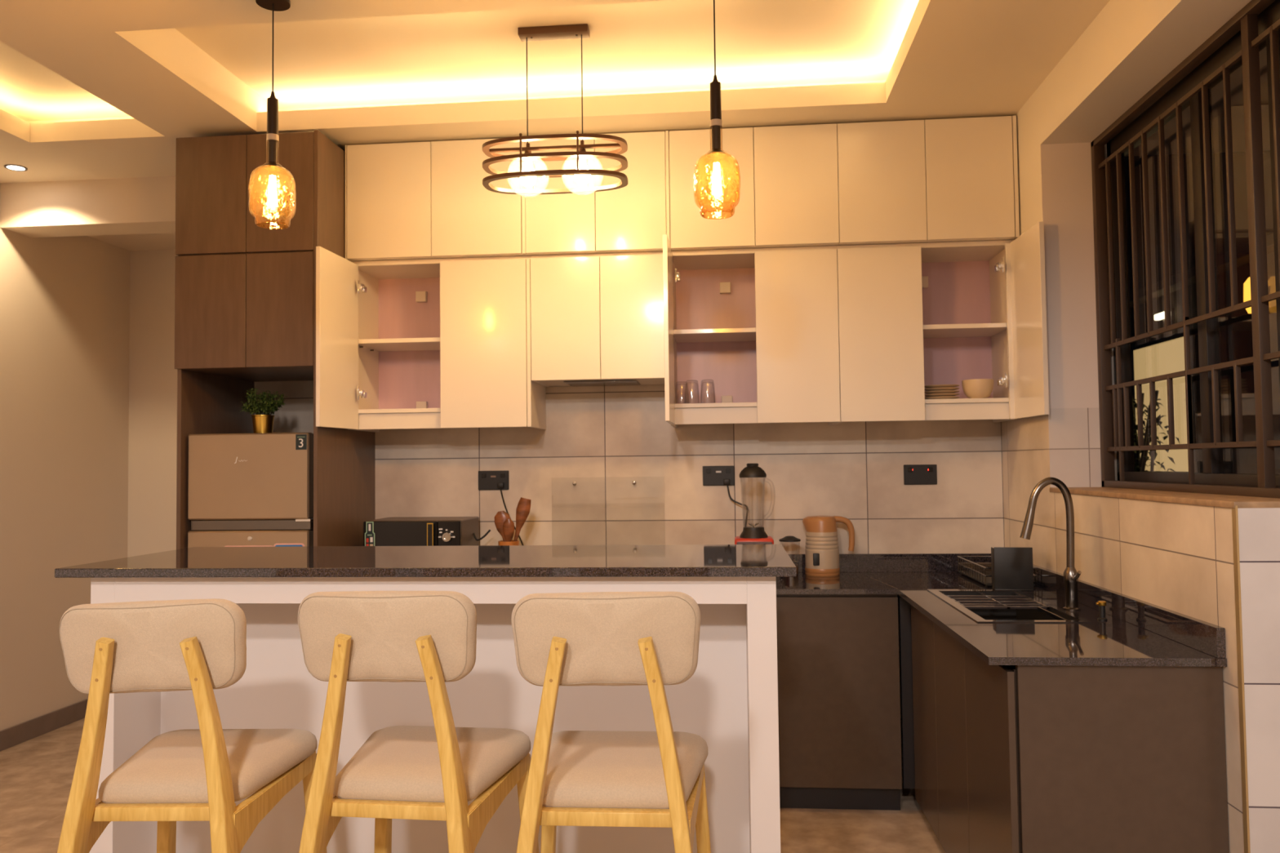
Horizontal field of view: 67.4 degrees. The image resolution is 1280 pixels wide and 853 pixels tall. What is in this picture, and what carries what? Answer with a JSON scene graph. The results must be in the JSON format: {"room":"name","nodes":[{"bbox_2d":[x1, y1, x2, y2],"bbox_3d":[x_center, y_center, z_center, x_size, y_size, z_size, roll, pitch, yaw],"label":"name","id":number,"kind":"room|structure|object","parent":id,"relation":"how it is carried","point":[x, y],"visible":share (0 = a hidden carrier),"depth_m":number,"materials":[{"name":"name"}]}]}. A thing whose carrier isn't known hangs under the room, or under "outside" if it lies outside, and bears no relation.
{"room":"kitchen","nodes":[
{"label":"kitchen","id":0,"kind":"room"},
{"bbox_2d":[0,182,130,730],"bbox_3d":[-3.658,-0.046,0.744,0.180,3.000,11.200,-1,-2,5],"label":"wall","id":1,"kind":"structure","parent":0,"point":[64,301],"depth_m":5.16,"materials":[{"name":"beige paint"}]},
{"bbox_2d":[0,698,88,751],"bbox_3d":[-3.568,1.393,0.429,0.012,0.098,10.700,-1,-2,5],"label":"baseboard","id":2,"kind":"structure","parent":1,"relation":"attached to","point":[18,734],"depth_m":5.03,"materials":[{"name":"brown wood"}]},
{"bbox_2d":[0,176,175,250],"bbox_3d":[-2.441,-1.181,5.423,1.420,0.394,1.348,-1,-2,5],"label":"wall header","id":3,"kind":"structure","parent":0,"point":[139,213],"depth_m":4.79,"materials":[{"name":"beige paint"}]},
{"bbox_2d":[127,248,177,557],"bbox_3d":[-2.469,0.224,5.423,1.520,2.800,1.048,-1,-2,5],"label":"wall","id":4,"kind":"structure","parent":0,"point":[153,374],"depth_m":5.81,"materials":[{"name":"beige paint"}]},
{"bbox_2d":[0,718,945,852],"bbox_3d":[-0.244,1.449,0.369,7.000,0.100,11.200,-1,-2,5],"label":"floor","id":5,"kind":"structure","parent":0,"point":[37,774],"depth_m":3.76,"materials":[{"name":"wood"}]},
{"bbox_2d":[57,598,327,852],"bbox_3d":[-0.938,0.910,1.997,0.403,1.129,0.599,-1,-2,1],"label":"bar stool","id":6,"kind":"object","parent":5,"relation":"on","point":[197,646],"visible":0.98,"depth_m":1.87,"materials":[{"name":"fabric"}]},
{"bbox_2d":[187,432,313,547],"bbox_3d":[-1.600,0.803,4.271,0.548,1.530,0.578,-1,-2,5],"label":"fridge","id":7,"kind":"object","parent":5,"relation":"on","point":[245,490],"visible":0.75,"depth_m":4.01,"materials":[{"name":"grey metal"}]},
{"bbox_2d":[240,387,287,433],"bbox_3d":[-1.643,-0.065,4.198,0.187,0.201,0.184,-1,-2,5],"label":"potted plant","id":8,"kind":"object","parent":7,"relation":"on","point":[263,423],"visible":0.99,"depth_m":4.16,"materials":[{"name":"green plant"}]},
{"bbox_2d":[174,129,375,549],"bbox_3d":[-1.605,0.174,4.291,0.622,2.790,0.646,-1,-2,5],"label":"tall cabinet","id":9,"kind":"object","parent":5,"relation":"on","point":[245,292],"visible":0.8,"depth_m":4.02,"materials":[{"name":"brown laminate"}]},
{"bbox_2d":[297,591,539,852],"bbox_3d":[-0.463,0.897,1.993,0.401,1.142,0.599,-1,-2,8],"label":"bar stool","id":10,"kind":"object","parent":5,"relation":"on","point":[402,772],"visible":0.98,"depth_m":1.87,"materials":[{"name":"fabric"}]},
{"bbox_2d":[54,544,796,852],"bbox_3d":[-0.514,0.921,2.600,1.834,1.138,0.626,-1,-2,5],"label":"breakfast bar","id":11,"kind":"object","parent":5,"relation":"on","point":[730,700],"visible":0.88,"depth_m":2.48,"materials":[{"name":"white"}]},
{"bbox_2d":[511,591,711,852],"bbox_3d":[-0.051,0.890,1.940,0.396,1.142,0.599,-1,-2,4],"label":"bar stool","id":12,"kind":"object","parent":5,"relation":"on","point":[656,779],"visible":1,"depth_m":1.81,"materials":[{"name":"fabric"}]},
{"bbox_2d":[776,594,902,810],"bbox_3d":[0.771,1.103,4.068,0.552,0.858,0.578,-1,-2,5],"label":"base cabinet","id":13,"kind":"object","parent":5,"relation":"on","point":[838,657],"visible":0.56,"depth_m":3.78,"materials":[{"name":"black wood"}]},
{"bbox_2d":[898,596,1229,852],"bbox_3d":[1.246,1.058,3.078,0.562,0.857,1.346,-1,-2,5],"label":"base cabinet","id":14,"kind":"object","parent":5,"relation":"on","point":[997,758],"visible":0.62,"depth_m":2.43,"materials":[{"name":"black wood"}]},
{"bbox_2d":[254,380,1004,768],"bbox_3d":[0.017,0.060,4.571,3.808,3.000,0.200,-1,-2,5],"label":"wall","id":15,"kind":"structure","parent":0,"point":[593,435],"depth_m":4.45,"materials":[{"name":"tile"}]},
{"bbox_2d":[315,246,546,431],"bbox_3d":[-0.889,-0.369,4.217,0.825,0.753,0.701,-1,-2,5],"label":"upper cabinet","id":16,"kind":"object","parent":15,"relation":"attached to","point":[430,343],"visible":0.98,"depth_m":4.21,"materials":[{"name":"beige"}]},
{"bbox_2d":[358,337,439,351],"bbox_3d":[-0.873,-0.380,4.402,0.790,0.019,0.307,-1,-2,5],"label":"shelf","id":17,"kind":"object","parent":16,"relation":"attached to","point":[433,344],"depth_m":4.35,"materials":[{"name":"beige paint"}]},
{"bbox_2d":[345,138,528,262],"bbox_3d":[-0.888,-0.997,4.407,0.812,0.513,0.373,-1,-2,5],"label":"upper cabinet","id":18,"kind":"object","parent":15,"relation":"attached to","point":[427,200],"visible":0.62,"depth_m":4.22,"materials":[{"name":"beige paint"}]},
{"bbox_2d":[478,471,508,489],"bbox_3d":[-0.691,0.254,4.522,0.146,0.090,0.012,-1,-2,5],"label":"wall socket","id":19,"kind":"object","parent":15,"relation":"attached to","point":[487,480],"visible":1,"depth_m":4.52,"materials":[{"name":"black plastic"}]},
{"bbox_2d":[524,131,666,255],"bbox_3d":[-0.177,-1.008,4.341,0.614,0.513,0.373,-1,-2,5],"label":"upper cabinet","id":20,"kind":"object","parent":15,"relation":"attached to","point":[630,218],"visible":0.56,"depth_m":4.15,"materials":[{"name":"beige paint"}]},
{"bbox_2d":[530,251,664,386],"bbox_3d":[-0.163,-0.471,4.332,0.601,0.558,0.346,-1,-2,5],"label":"upper cabinet","id":21,"kind":"object","parent":15,"relation":"attached to","point":[597,319],"visible":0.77,"depth_m":4.16,"materials":[{"name":"beige wood"}]},
{"bbox_2d":[572,476,665,529],"bbox_3d":[-0.149,0.415,4.456,0.528,0.358,0.010,-1,-2,5],"label":"panel","id":22,"kind":"object","parent":15,"relation":"attached to","point":[633,482],"visible":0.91,"depth_m":4.45,"materials":[{"name":"clear glass"}]},
{"bbox_2d":[702,466,734,485],"bbox_3d":[0.363,0.227,4.425,0.146,0.090,0.012,-1,-2,5],"label":"wall socket","id":23,"kind":"object","parent":15,"relation":"attached to","point":[712,475],"visible":1,"depth_m":4.42,"materials":[{"name":"black plastic"}]},
{"bbox_2d":[706,468,711,473],"bbox_3d":[0.317,0.205,4.425,0.020,0.020,0.003,-1,-2,5],"label":"switch","id":24,"kind":"object","parent":23,"relation":"attached to","point":[708,470],"depth_m":4.42,"materials":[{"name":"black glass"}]},
{"bbox_2d":[662,234,840,427],"bbox_3d":[0.482,-0.391,4.091,0.723,0.753,0.702,-1,-2,5],"label":"upper cabinet","id":25,"kind":"object","parent":15,"relation":"attached to","point":[761,325],"visible":1,"depth_m":4.10,"materials":[{"name":"beige wood"}]},
{"bbox_2d":[675,381,689,403],"bbox_3d":[0.187,-0.146,4.280,0.068,0.106,0.068,-1,-2,5],"label":"drinking glass","id":26,"kind":"object","parent":25,"relation":"on","point":[682,381],"visible":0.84,"depth_m":4.28,"materials":[{"name":"clear glass"}]},
{"bbox_2d":[700,379,715,403],"bbox_3d":[0.296,-0.151,4.189,0.068,0.106,0.068,-1,-2,5],"label":"drinking glass","id":27,"kind":"object","parent":25,"relation":"on","point":[703,380],"visible":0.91,"depth_m":4.19,"materials":[{"name":"clear glass"}]},
{"bbox_2d":[673,327,755,342],"bbox_3d":[0.498,-0.410,4.275,0.688,0.019,0.307,-1,-2,5],"label":"shelf","id":28,"kind":"object","parent":25,"relation":"attached to","point":[719,335],"depth_m":4.23,"materials":[{"name":"beige paint"}]},
{"bbox_2d":[665,123,839,251],"bbox_3d":[0.493,-1.019,4.279,0.730,0.513,0.373,-1,-2,5],"label":"upper cabinet","id":29,"kind":"object","parent":15,"relation":"attached to","point":[788,194],"visible":0.79,"depth_m":4.09,"materials":[{"name":"beige paint"}]},
{"bbox_2d":[903,464,937,484],"bbox_3d":[1.269,0.218,4.341,0.146,0.090,0.012,-1,-2,5],"label":"wall socket","id":30,"kind":"object","parent":15,"relation":"attached to","point":[913,474],"visible":1,"depth_m":4.34,"materials":[{"name":"black plastic"}]},
{"bbox_2d":[907,467,912,471],"bbox_3d":[1.223,0.196,4.341,0.020,0.020,0.003,-1,-2,5],"label":"switch","id":31,"kind":"object","parent":30,"relation":"attached to","point":[909,469],"depth_m":4.34,"materials":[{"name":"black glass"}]},
{"bbox_2d":[928,467,933,471],"bbox_3d":[1.313,0.195,4.333,0.020,0.020,0.003,-1,-2,5],"label":"switch","id":32,"kind":"object","parent":30,"relation":"attached to","point":[930,469],"depth_m":4.33,"materials":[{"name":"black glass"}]},
{"bbox_2d":[836,115,1019,245],"bbox_3d":[1.224,-1.030,4.212,0.737,0.513,0.373,-1,-2,5],"label":"upper cabinet","id":33,"kind":"object","parent":15,"relation":"attached to","point":[945,180],"visible":0.8,"depth_m":4.03,"materials":[{"name":"beige paint"}]},
{"bbox_2d":[832,221,1048,425],"bbox_3d":[1.209,-0.402,4.024,0.736,0.753,0.702,-1,-2,5],"label":"upper cabinet","id":34,"kind":"object","parent":15,"relation":"attached to","point":[912,317],"visible":0.96,"depth_m":4.05,"materials":[{"name":"beige wood"}]},
{"bbox_2d":[924,395,959,399],"bbox_3d":[1.295,-0.119,4.125,0.154,0.012,0.154,-1,-2,5],"label":"plate","id":35,"kind":"object","parent":34,"relation":"on","point":[941,397],"visible":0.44,"depth_m":4.07,"materials":[{"name":"beige ceramic"}]},
{"bbox_2d":[924,393,959,396],"bbox_3d":[1.294,-0.131,4.126,0.154,0.012,0.154,-1,-2,5],"label":"plate","id":36,"kind":"object","parent":35,"relation":"on","point":[931,394],"visible":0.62,"depth_m":4.07,"materials":[{"name":"beige ceramic"}]},
{"bbox_2d":[924,390,959,394],"bbox_3d":[1.294,-0.144,4.127,0.154,0.012,0.154,-1,-2,5],"label":"plate","id":37,"kind":"object","parent":36,"relation":"on","point":[936,391],"visible":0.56,"depth_m":4.07,"materials":[{"name":"beige ceramic"}]},
{"bbox_2d":[924,386,959,391],"bbox_3d":[1.294,-0.156,4.127,0.154,0.012,0.154,-1,-2,5],"label":"plate","id":38,"kind":"object","parent":37,"relation":"on","point":[945,388],"visible":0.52,"depth_m":4.07,"materials":[{"name":"beige ceramic"}]},
{"bbox_2d":[924,384,959,388],"bbox_3d":[1.294,-0.169,4.128,0.154,0.012,0.154,-1,-2,5],"label":"plate","id":39,"kind":"object","parent":38,"relation":"on","point":[933,385],"visible":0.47,"depth_m":4.07,"materials":[{"name":"beige ceramic"}]},
{"bbox_2d":[923,322,1006,337],"bbox_3d":[1.224,-0.415,4.208,0.697,0.019,0.307,-1,-2,5],"label":"shelf","id":40,"kind":"object","parent":34,"relation":"attached to","point":[971,330],"depth_m":4.12,"materials":[{"name":"beige paint"}]},
{"bbox_2d":[961,378,993,398],"bbox_3d":[1.442,-0.157,4.093,0.129,0.082,0.129,-1,-2,5],"label":"bowl","id":41,"kind":"object","parent":34,"relation":"on","point":[976,388],"visible":0.88,"depth_m":4.05,"materials":[{"name":"beige ceramic"}]},
{"bbox_2d":[0,0,1270,182],"bbox_3d":[-0.339,-1.587,-0.134,7.000,0.270,9.950,-1,-2,5],"label":"ceiling","id":42,"kind":"structure","parent":0,"point":[90,89],"depth_m":3.80,"materials":[{"name":"beige paint"}]},
{"bbox_2d":[4,164,27,171],"bbox_3d":[-2.973,-1.232,4.569,0.096,0.005,0.096,-1,-2,5],"label":"recessed light","id":43,"kind":"object","parent":42,"relation":"in","point":[15,167],"visible":1,"depth_m":4.57,"materials":[{"name":"silver metal"}]},
{"bbox_2d":[248,0,296,229],"bbox_3d":[-1.123,-0.966,2.933,0.135,0.712,0.136,-1,-2,5],"label":"pendant lamp","id":44,"kind":"object","parent":42,"relation":"hanging from","point":[272,136],"visible":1,"depth_m":2.92,"materials":[{"name":"orange glass"}]},
{"bbox_2d":[262,139,282,171],"bbox_3d":[-1.121,-0.829,2.928,0.056,0.085,0.056,-1,-2,5],"label":"socket","id":45,"kind":"object","parent":44,"relation":"attached to","point":[272,165],"depth_m":2.92,"materials":[{"name":"black metal"}]},
{"bbox_2d":[482,23,627,197],"bbox_3d":[-0.316,-1.165,3.551,0.536,0.625,0.256,-1,-2,5],"label":"pendant","id":46,"kind":"object","parent":42,"relation":"hanging from","point":[582,174],"visible":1,"depth_m":3.53,"materials":[{"name":"brown metal"}]},
{"bbox_2d":[519,142,537,161],"bbox_3d":[-0.415,-1.021,3.555,0.068,0.058,0.068,-1,-2,5],"label":"socket","id":47,"kind":"object","parent":46,"relation":"attached to","point":[527,149],"depth_m":3.55,"materials":[{"name":"brown metal"}]},
{"bbox_2d":[573,140,591,159],"bbox_3d":[-0.213,-1.024,3.536,0.068,0.058,0.068,-1,-2,5],"label":"socket","id":48,"kind":"object","parent":46,"relation":"attached to","point":[582,147],"depth_m":3.53,"materials":[{"name":"brown metal"}]},
{"bbox_2d":[693,0,740,219],"bbox_3d":[0.221,-0.979,2.809,0.137,0.729,0.136,-1,-2,5],"label":"pendant lamp","id":49,"kind":"object","parent":42,"relation":"hanging from","point":[716,122],"visible":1,"depth_m":2.79,"materials":[{"name":"orange glass"}]},
{"bbox_2d":[706,125,725,158],"bbox_3d":[0.223,-0.834,2.803,0.056,0.085,0.056,-1,-2,5],"label":"socket","id":50,"kind":"object","parent":49,"relation":"attached to","point":[716,153],"depth_m":2.79,"materials":[{"name":"black metal"}]},
{"bbox_2d":[1000,0,1251,852],"bbox_3d":[1.700,-0.006,3.416,0.311,3.000,2.192,-1,-2,5],"label":"wall","id":51,"kind":"structure","parent":0,"point":[1177,557],"depth_m":3.03,"materials":[{"name":"tile"}]},
{"bbox_2d":[1040,0,1279,508],"bbox_3d":[1.666,-0.451,3.011,0.342,1.347,1.354,-1,-2,5],"label":"window","id":52,"kind":"structure","parent":51,"relation":"in","point":[1209,340],"depth_m":3.66,"materials":[{"name":"black metal"}]},
{"bbox_2d":[1090,0,1279,498],"bbox_3d":[1.707,-0.459,3.013,0.040,1.329,1.336,-1,-2,5],"label":"window grille","id":53,"kind":"object","parent":52,"relation":"attached to","point":[1246,20],"visible":1,"depth_m":2.98,"materials":[{"name":"black metal"}]},
{"bbox_2d":[1231,506,1250,852],"bbox_3d":[1.454,0.823,2.309,0.005,1.262,0.018,-1,-2,5],"label":"trim","id":54,"kind":"structure","parent":51,"relation":"attached to","point":[1234,511],"depth_m":2.31,"materials":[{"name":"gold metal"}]},
{"bbox_2d":[1237,507,1279,852],"bbox_3d":[2.439,0.807,2.213,1.976,1.262,0.002,-1,-2,5],"label":"wall","id":55,"kind":"structure","parent":0,"point":[1259,528],"depth_m":2.31,"materials":[{"name":"tile"}]},
{"label":"outside","id":56,"kind":"structure","parent":0,"visible":0},
{"bbox_3d":[8.654,1.784,8.475,12.380,0.250,13.400,-1,-2,5],"label":"ground","id":57,"kind":"structure","parent":56,"visible":0},
{"bbox_2d":[1132,390,1186,472],"bbox_3d":[4.040,0.711,7.774,0.376,1.957,1.609,-1,-2,5],"label":"shrub","id":58,"kind":"object","parent":57,"relation":"on","point":[1140,466],"visible":0.16,"depth_m":7.58,"materials":[{"name":"green plant"}]},
{"bbox_2d":[1124,150,1279,474],"bbox_3d":[4.364,-0.923,8.273,0.800,5.250,10.800,-1,-2,5],"label":"building","id":59,"kind":"structure","parent":57,"relation":"on","point":[1163,353],"depth_m":7.42,"materials":[{"name":"black metal"}]},
{"bbox_2d":[1154,308,1174,322],"bbox_3d":[4.271,-0.901,7.799,0.100,0.100,0.200,-1,-2,5],"label":"wall lamp","id":60,"kind":"object","parent":59,"relation":"attached to","point":[1160,316],"visible":0.61,"depth_m":7.75,"materials":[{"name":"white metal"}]},
{"bbox_2d":[1243,276,1251,313],"bbox_3d":[4.115,-0.879,6.405,0.155,0.240,0.110,-1,-2,5],"label":"wall lamp","id":61,"kind":"object","parent":59,"relation":"attached to","point":[1246,285],"visible":0.27,"depth_m":6.39,"materials":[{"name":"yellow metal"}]},
{"bbox_3d":[-0.978,1.130,4.229,0.598,0.858,0.578,-1,-2,5],"label":"base cabinet","id":62,"kind":"object","parent":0,"visible":0},
{"bbox_2d":[775,572,1226,666],"bbox_3d":[0.101,0.646,3.472,2.903,0.020,1.924,-1,-2,5],"label":"countertop","id":63,"kind":"structure","parent":62,"relation":"on","point":[1113,642],"depth_m":2.78,"materials":[{"name":"stone"}]},
{"bbox_2d":[363,482,523,546],"bbox_3d":[-0.866,0.471,4.336,0.665,0.422,0.377,-1,-2,5],"label":"microwave","id":64,"kind":"object","parent":63,"relation":"on","point":[400,531],"visible":0.59,"depth_m":4.19,"materials":[{"name":"brown metal"}]},
{"bbox_2d":[497,540,519,545],"bbox_3d":[-0.573,0.587,4.192,0.091,0.172,0.091,-1,-2,5],"label":"utensil holder","id":65,"kind":"object","parent":63,"relation":"on","point":[500,542],"visible":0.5,"depth_m":4.16,"materials":[{"name":"orange wood"}]},
{"bbox_2d":[494,511,510,542],"bbox_3d":[-0.598,0.514,4.200,0.082,0.290,0.019,-1,-2,14],"label":"wooden spoon","id":66,"kind":"object","parent":65,"relation":"in","point":[500,517],"visible":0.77,"depth_m":4.20,"materials":[{"name":"brown wood"}]},
{"bbox_2d":[502,519,514,542],"bbox_3d":[-0.570,0.529,4.165,0.052,0.255,0.019,-1,-2,5],"label":"wooden spoon","id":67,"kind":"object","parent":65,"relation":"in","point":[508,525],"visible":0.74,"depth_m":4.16,"materials":[{"name":"brown wood"}]},
{"bbox_2d":[513,497,530,541],"bbox_3d":[-0.535,0.485,4.212,0.115,0.348,0.017,-1,-2,-3],"label":"wooden spoon","id":68,"kind":"object","parent":65,"relation":"in","point":[522,510],"visible":0.78,"depth_m":4.21,"materials":[{"name":"brown wood"}]},
{"bbox_2d":[723,463,775,544],"bbox_3d":[0.483,0.411,4.206,0.183,0.498,0.416,-1,-2,-2],"label":"blender","id":69,"kind":"object","parent":63,"relation":"on","point":[753,535],"visible":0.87,"depth_m":4.06,"materials":[{"name":"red plastic"}]},
{"bbox_2d":[778,535,800,576],"bbox_3d":[0.663,0.572,4.238,0.094,0.175,0.094,-1,-2,5],"label":"jar","id":70,"kind":"object","parent":63,"relation":"on","point":[787,539],"visible":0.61,"depth_m":4.21,"materials":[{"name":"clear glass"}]},
{"bbox_2d":[802,515,854,577],"bbox_3d":[0.832,0.528,4.271,0.208,0.261,0.151,0,-2,-23],"label":"kettle","id":71,"kind":"object","parent":63,"relation":"on","point":[821,550],"visible":1,"depth_m":4.21,"materials":[{"name":"brown plastic"}]},
{"bbox_2d":[787,553,991,572],"bbox_3d":[0.188,0.631,4.421,2.903,0.082,0.020,-1,-2,5],"label":"upstand","id":72,"kind":"object","parent":63,"relation":"on","point":[848,562],"visible":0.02,"depth_m":4.32,"materials":[{"name":"stone"}]},
{"bbox_2d":[957,555,1037,586],"bbox_3d":[1.478,0.601,3.996,0.196,0.078,0.473,-1,-2,5],"label":"dish rack","id":73,"kind":"object","parent":63,"relation":"on","point":[984,577],"visible":0.56,"depth_m":4.01,"materials":[{"name":"black metal"}]},
{"bbox_2d":[959,570,1035,586],"bbox_3d":[1.475,0.630,3.990,0.185,0.012,0.460,-1,-2,5],"label":"tray","id":74,"kind":"object","parent":73,"relation":"on","point":[987,581],"depth_m":3.96,"materials":[{"name":"black plastic"}]},
{"bbox_2d":[926,589,1092,670],"bbox_3d":[1.244,0.705,3.312,0.339,0.186,0.761,-1,-2,5],"label":"sink","id":75,"kind":"object","parent":63,"relation":"in","point":[981,606],"visible":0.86,"depth_m":3.39,"materials":[{"name":"grey metal"}]},
{"bbox_2d":[938,591,1049,608],"bbox_3d":[1.261,0.622,3.450,0.287,0.009,0.395,-1,-2,5],"label":"dish rack","id":76,"kind":"object","parent":75,"relation":"on","point":[967,599],"depth_m":3.44,"materials":[{"name":"grey metal"}]},
{"bbox_2d":[991,546,1033,591],"bbox_3d":[1.435,0.546,3.700,0.140,0.164,0.072,-1,-2,11],"label":"utensil caddy","id":77,"kind":"object","parent":63,"relation":"on","point":[1012,569],"visible":1,"depth_m":3.67,"materials":[{"name":"black plastic"}]},
{"bbox_2d":[1019,476,1081,610],"bbox_3d":[1.365,0.389,3.178,0.188,0.440,0.113,-1,-2,5],"label":"faucet","id":78,"kind":"object","parent":63,"relation":"on","point":[1071,576],"visible":1,"depth_m":3.20,"materials":[{"name":"silver metal"}]},
{"bbox_2d":[1095,600,1107,620],"bbox_3d":[1.432,0.571,2.976,0.032,0.058,0.028,-1,-2,5],"label":"soap dispenser","id":79,"kind":"object","parent":63,"relation":"on","point":[1101,604],"visible":1,"depth_m":2.97,"materials":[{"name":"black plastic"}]},
{"bbox_2d":[1032,564,1226,657],"bbox_3d":[1.535,0.575,3.333,0.020,0.075,1.900,-1,-2,5],"label":"upstand","id":80,"kind":"object","parent":63,"relation":"on","point":[1209,638],"visible":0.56,"depth_m":2.79,"materials":[{"name":"stone"}]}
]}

